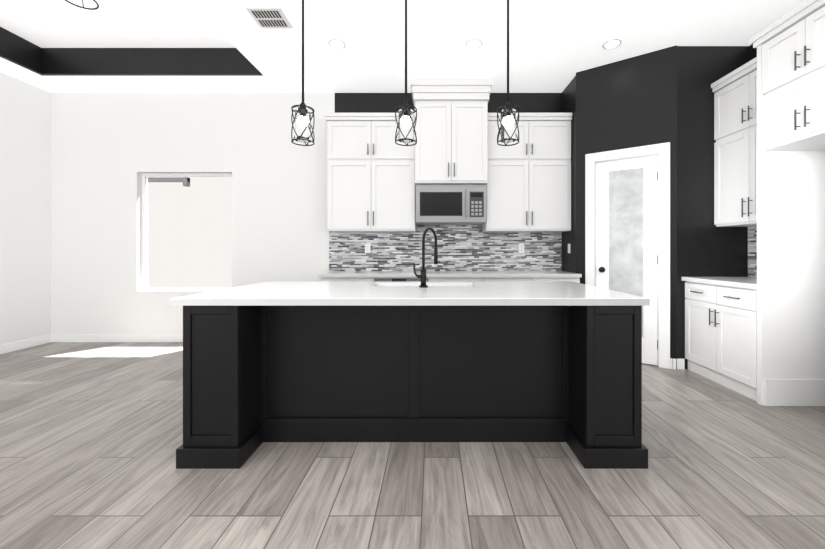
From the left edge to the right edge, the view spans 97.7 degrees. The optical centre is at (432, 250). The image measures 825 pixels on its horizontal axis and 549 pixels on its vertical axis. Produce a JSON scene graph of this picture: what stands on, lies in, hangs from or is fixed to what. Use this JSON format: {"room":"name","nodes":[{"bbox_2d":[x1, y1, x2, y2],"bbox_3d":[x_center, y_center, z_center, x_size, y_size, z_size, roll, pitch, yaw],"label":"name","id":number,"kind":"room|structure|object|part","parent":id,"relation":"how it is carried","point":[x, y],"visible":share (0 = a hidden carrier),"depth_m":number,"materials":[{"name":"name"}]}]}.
{"room":"kitchen","nodes":[
{"label":"kitchen","id":0,"kind":"room"},
{"bbox_2d":[0,72,50,344],"bbox_3d":[-4.960,-0.630,0.210,0.120,3.600,8.820,0,0,0],"label":"wall","id":1,"kind":"structure","parent":0,"point":[25,210],"depth_m":4.32,"materials":[{"name":"white paint"}]},
{"bbox_2d":[0,334,50,354],"bbox_3d":[-4.893,1.117,0.210,0.015,0.105,8.820,0,0,0],"label":"baseboard","id":2,"kind":"structure","parent":1,"relation":"attached to","point":[22,344],"depth_m":4.31,"materials":[{"name":"white wood"}]},
{"bbox_2d":[51,93,334,333],"bbox_3d":[-3.141,-0.630,4.695,3.758,3.600,0.150,0,0,0],"label":"wall","id":3,"kind":"structure","parent":0,"point":[108,150],"depth_m":4.62,"materials":[{"name":"white paint"}]},
{"bbox_2d":[51,334,182,341],"bbox_3d":[-3.072,1.117,4.613,3.595,0.105,0.015,0,0,0],"label":"baseboard","id":4,"kind":"structure","parent":3,"relation":"attached to","point":[54,337],"depth_m":4.61,"materials":[{"name":"white wood"}]},
{"bbox_2d":[137,173,231,291],"bbox_3d":[-3.190,-0.244,4.688,1.220,1.541,0.135,0,0,0],"label":"window unit","id":5,"kind":"structure","parent":3,"relation":"in","point":[186,232],"depth_m":4.72,"materials":[{"name":"white"}]},
{"bbox_3d":[-3.190,0.519,4.662,1.220,0.013,0.085,0,0,0],"label":"sill","id":6,"kind":"part","parent":5,"relation":"part of","materials":[{"name":"white"}]},
{"bbox_2d":[0,0,806,92],"bbox_3d":[-0.885,-2.240,0.285,8.270,0.420,8.970,0,0,0],"label":"ceiling","id":7,"kind":"structure","parent":0,"point":[555,46],"depth_m":3.54,"materials":[{"name":"white paint"}]},
{"bbox_2d":[65,0,98,9],"bbox_3d":[-3.000,-2.227,3.050,0.252,0.205,0.252,0,0,0],"label":"pendant","id":8,"kind":"object","parent":7,"relation":"hanging from","point":[83,7],"visible":1,"depth_m":3.13,"materials":[{"name":"black metal"}]},
{"bbox_2d":[0,27,263,75],"bbox_3d":[-3.245,-2.180,0.965,2.570,0.300,6.410,0,0,0],"label":"ceiling recess","id":9,"kind":"object","parent":7,"relation":"attached to","point":[21,51],"visible":0.84,"depth_m":4.13,"materials":[{"name":"black paint"}]},
{"bbox_2d":[246,7,292,27],"bbox_3d":[-1.415,-2.025,3.135,0.290,0.010,0.270,0,0,0],"label":"ceiling vent","id":10,"kind":"object","parent":7,"relation":"in","point":[269,17],"visible":1,"depth_m":3.12,"materials":[{"name":"white metal"}]},
{"bbox_2d":[291,0,314,145],"bbox_3d":[-0.892,-1.385,2.470,0.152,1.288,0.152,0,0,0],"label":"pendant light","id":11,"kind":"object","parent":7,"relation":"hanging from","point":[302,118],"visible":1,"depth_m":2.44,"materials":[{"name":"black metal"}]},
{"bbox_2d":[328,39,345,48],"bbox_3d":[-0.940,-2.027,3.530,0.170,0.006,0.170,0,0,0],"label":"recessed light","id":12,"kind":"object","parent":7,"relation":"in","point":[336,43],"visible":1,"depth_m":3.53,"materials":[{"name":"white"}]},
{"bbox_2d":[395,0,416,145],"bbox_3d":[-0.185,-1.385,2.470,0.152,1.288,0.152,0,0,0],"label":"pendant light","id":13,"kind":"object","parent":7,"relation":"hanging from","point":[406,127],"visible":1,"depth_m":2.44,"materials":[{"name":"black metal"}]},
{"bbox_2d":[465,39,481,48],"bbox_3d":[0.400,-2.027,3.530,0.170,0.006,0.170,0,0,0],"label":"recessed light","id":14,"kind":"object","parent":7,"relation":"in","point":[473,44],"visible":1,"depth_m":3.53,"materials":[{"name":"white"}]},
{"bbox_2d":[497,0,518,145],"bbox_3d":[0.515,-1.385,2.470,0.152,1.288,0.152,0,0,0],"label":"pendant light","id":15,"kind":"object","parent":7,"relation":"hanging from","point":[508,126],"visible":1,"depth_m":2.44,"materials":[{"name":"black metal"}]},
{"bbox_2d":[602,39,621,48],"bbox_3d":[1.755,-2.027,3.530,0.170,0.006,0.170,0,0,0],"label":"recessed light","id":16,"kind":"object","parent":7,"relation":"in","point":[612,43],"visible":1,"depth_m":3.53,"materials":[{"name":"white"}]},
{"bbox_2d":[0,342,824,548],"bbox_3d":[-0.885,1.220,0.810,8.270,0.100,10.020,0,0,0],"label":"floor","id":17,"kind":"structure","parent":0,"point":[91,437],"depth_m":1.83,"materials":[{"name":"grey wood"}]},
{"bbox_2d":[320,278,373,280],"bbox_3d":[-0.966,0.732,4.321,0.610,0.876,0.592,0,0,0],"label":"base cabinet","id":18,"kind":"object","parent":17,"relation":"on","point":[321,279],"depth_m":4.02,"materials":[{"name":"white paint"}]},
{"bbox_2d":[374,278,433,280],"bbox_3d":[-0.326,0.732,4.321,0.670,0.876,0.592,0,0,0],"label":"base cabinet","id":19,"kind":"object","parent":17,"relation":"on","point":[375,279],"depth_m":4.02,"materials":[{"name":"white paint"}]},
{"bbox_2d":[171,305,649,468],"bbox_3d":[-0.112,0.733,2.459,2.540,0.876,1.052,0,0,0],"label":"kitchen island","id":20,"kind":"object","parent":17,"relation":"on","point":[412,361],"depth_m":2.20,"materials":[{"name":"black wood"}]},
{"bbox_2d":[171,281,649,304],"bbox_3d":[-0.122,0.274,2.472,2.576,0.038,1.074,0,0,0],"label":"island countertop","id":21,"kind":"structure","parent":20,"relation":"on","point":[266,292],"depth_m":2.11,"materials":[{"name":"white stone"}]},
{"bbox_2d":[413,227,437,287],"bbox_3d":[-0.052,0.042,2.595,0.177,0.425,0.191,0,0,0],"label":"faucet","id":22,"kind":"object","parent":21,"relation":"on","point":[423,270],"visible":1,"depth_m":2.52,"materials":[{"name":"black metal"}]},
{"bbox_2d":[434,278,489,280],"bbox_3d":[0.285,0.732,4.321,0.669,0.876,0.592,0,0,0],"label":"base cabinet","id":23,"kind":"object","parent":17,"relation":"on","point":[435,279],"depth_m":4.02,"materials":[{"name":"white paint"}]},
{"bbox_2d":[318,270,581,277],"bbox_3d":[0.188,0.275,4.301,2.916,0.038,0.632,0,0,0],"label":"countertop","id":24,"kind":"structure","parent":23,"relation":"on","point":[334,273],"depth_m":4.05,"materials":[{"name":"white stone"}]},
{"bbox_2d":[490,278,533,280],"bbox_3d":[0.801,0.732,4.321,0.599,0.876,0.592,0,0,0],"label":"base cabinet","id":25,"kind":"object","parent":17,"relation":"on","point":[491,279],"depth_m":4.02,"materials":[{"name":"white paint"}]},
{"bbox_2d":[534,278,579,282],"bbox_3d":[1.343,0.732,4.321,0.604,0.876,0.592,0,0,0],"label":"base cabinet","id":26,"kind":"object","parent":17,"relation":"on","point":[577,280],"depth_m":4.02,"materials":[{"name":"white paint"}]},
{"bbox_2d":[681,280,824,403],"bbox_3d":[2.808,0.732,3.167,0.637,0.876,0.794,0,0,0],"label":"base cabinet","id":27,"kind":"object","parent":17,"relation":"on","point":[757,334],"depth_m":2.74,"materials":[{"name":"white paint"}]},
{"bbox_2d":[681,276,824,287],"bbox_3d":[2.793,0.274,3.167,0.667,0.038,0.794,0,0,0],"label":"countertop","id":28,"kind":"structure","parent":27,"relation":"on","point":[750,281],"depth_m":2.82,"materials":[{"name":"white stone"}]},
{"bbox_2d":[335,93,561,112],"bbox_3d":[0.994,-0.630,4.695,4.512,3.600,0.150,0,0,0],"label":"wall","id":29,"kind":"structure","parent":0,"point":[391,102],"depth_m":4.62,"materials":[{"name":"black paint"}]},
{"bbox_2d":[326,114,417,233],"bbox_3d":[-0.734,-0.915,4.443,1.045,1.350,0.347,0,0,0],"label":"upper cabinet","id":30,"kind":"object","parent":29,"relation":"attached to","point":[370,177],"depth_m":4.28,"materials":[{"name":"white paint"}]},
{"bbox_2d":[329,220,561,270],"bbox_3d":[0.158,-0.068,4.612,2.975,0.644,0.011,0,0,0],"label":"backsplash","id":31,"kind":"structure","parent":29,"relation":"attached to","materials":[{"name":"tile"}]},
{"bbox_2d":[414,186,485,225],"bbox_3d":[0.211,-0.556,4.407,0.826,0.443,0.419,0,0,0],"label":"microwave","id":32,"kind":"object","parent":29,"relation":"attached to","point":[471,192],"depth_m":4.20,"materials":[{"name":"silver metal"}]},
{"bbox_2d":[415,184,486,224],"bbox_3d":[0.210,-0.556,4.383,0.826,0.443,0.468,0,0,0],"label":"microwave","id":33,"kind":"object","parent":29,"relation":"attached to","point":[435,204],"depth_m":4.20,"materials":[{"name":"silver metal"}]},
{"bbox_2d":[414,90,489,185],"bbox_3d":[0.210,-1.293,4.368,0.836,1.023,0.497,0,0,0],"label":"upper cabinet","id":34,"kind":"object","parent":29,"relation":"attached to","point":[452,148],"depth_m":4.13,"materials":[{"name":"white paint"}]},
{"bbox_2d":[482,114,571,233],"bbox_3d":[1.138,-0.915,4.443,1.011,1.350,0.347,0,0,0],"label":"upper cabinet","id":35,"kind":"object","parent":29,"relation":"attached to","point":[529,190],"depth_m":4.28,"materials":[{"name":"white paint"}]},
{"bbox_2d":[562,76,575,272],"bbox_3d":[1.700,-0.480,4.350,0.100,3.300,0.540,0,0,0],"label":"wall","id":36,"kind":"structure","parent":0,"point":[569,106],"depth_m":4.26,"materials":[{"name":"black paint"}]},
{"bbox_2d":[576,45,676,369],"bbox_3d":[2.044,-0.480,3.864,0.952,3.300,0.100,0,0,35],"label":"wall","id":37,"kind":"structure","parent":0,"point":[631,102],"depth_m":3.78,"materials":[{"name":"black paint"}]},
{"bbox_2d":[596,155,657,364],"bbox_3d":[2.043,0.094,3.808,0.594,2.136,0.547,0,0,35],"label":"pantry door","id":38,"kind":"structure","parent":37,"relation":"in","point":[648,165],"depth_m":3.71,"materials":[{"name":"white wood"}]},
{"bbox_2d":[609,168,642,336],"bbox_3d":[2.052,0.018,3.833,0.326,1.760,0.011,0,0,35],"label":"glass panel","id":39,"kind":"object","parent":38,"relation":"attached to","point":[625,239],"depth_m":3.83,"materials":[{"name":"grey glass"}]},
{"bbox_2d":[616,215,636,220],"bbox_3d":[2.055,-0.347,3.824,0.200,0.068,0.001,0,0,35],"label":"lettering","id":40,"kind":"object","parent":39,"relation":"attached to","point":[626,218],"depth_m":3.82,"materials":[{"name":"grey"}]},
{"bbox_3d":[2.046,0.095,3.806,0.488,1.800,0.325,0,0,0],"label":"pantry door hardware","id":41,"kind":"part","parent":38,"relation":"part of","materials":[{"name":"white glass"}]},
{"bbox_2d":[585,142,669,368],"bbox_3d":[2.059,0.045,3.843,0.792,2.250,0.118,0,0,35],"label":"door frame","id":42,"kind":"structure","parent":37,"relation":"attached to","point":[593,159],"depth_m":3.62,"materials":[{"name":"white wood"}]},
{"bbox_2d":[670,358,672,368],"bbox_3d":[2.013,1.117,3.816,0.877,0.105,0.014,0,0,35],"label":"baseboard","id":43,"kind":"structure","parent":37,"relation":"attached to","point":[671,363],"depth_m":3.56,"materials":[{"name":"white wood"}]},
{"bbox_2d":[677,46,748,368],"bbox_3d":[2.755,-0.480,3.617,0.750,3.300,0.100,0,0,0],"label":"wall","id":44,"kind":"structure","parent":0,"point":[706,247],"depth_m":3.57,"materials":[{"name":"black paint"}]},
{"bbox_2d":[673,359,684,368],"bbox_3d":[2.430,1.117,3.560,0.110,0.105,0.014,0,0,0],"label":"baseboard","id":45,"kind":"structure","parent":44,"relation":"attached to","point":[680,363],"depth_m":3.55,"materials":[{"name":"white wood"}]},
{"bbox_2d":[749,44,756,60],"bbox_3d":[3.190,-0.630,2.910,0.120,3.600,3.420,0,0,0],"label":"wall","id":46,"kind":"structure","parent":0,"point":[752,53],"depth_m":3.53,"materials":[{"name":"black paint"}]},
{"bbox_2d":[713,60,824,227],"bbox_3d":[2.953,-0.925,3.167,0.347,1.370,0.794,0,0,0],"label":"upper cabinet","id":47,"kind":"object","parent":46,"relation":"attached to","point":[753,189],"depth_m":3.13,"materials":[{"name":"white paint"}]},
{"bbox_2d":[757,0,824,151],"bbox_3d":[2.808,-1.185,2.410,0.637,0.850,0.640,0,0,0],"label":"upper cabinet","id":48,"kind":"object","parent":46,"relation":"attached to","point":[790,56],"depth_m":2.51,"materials":[{"name":"white paint"}]}
]}

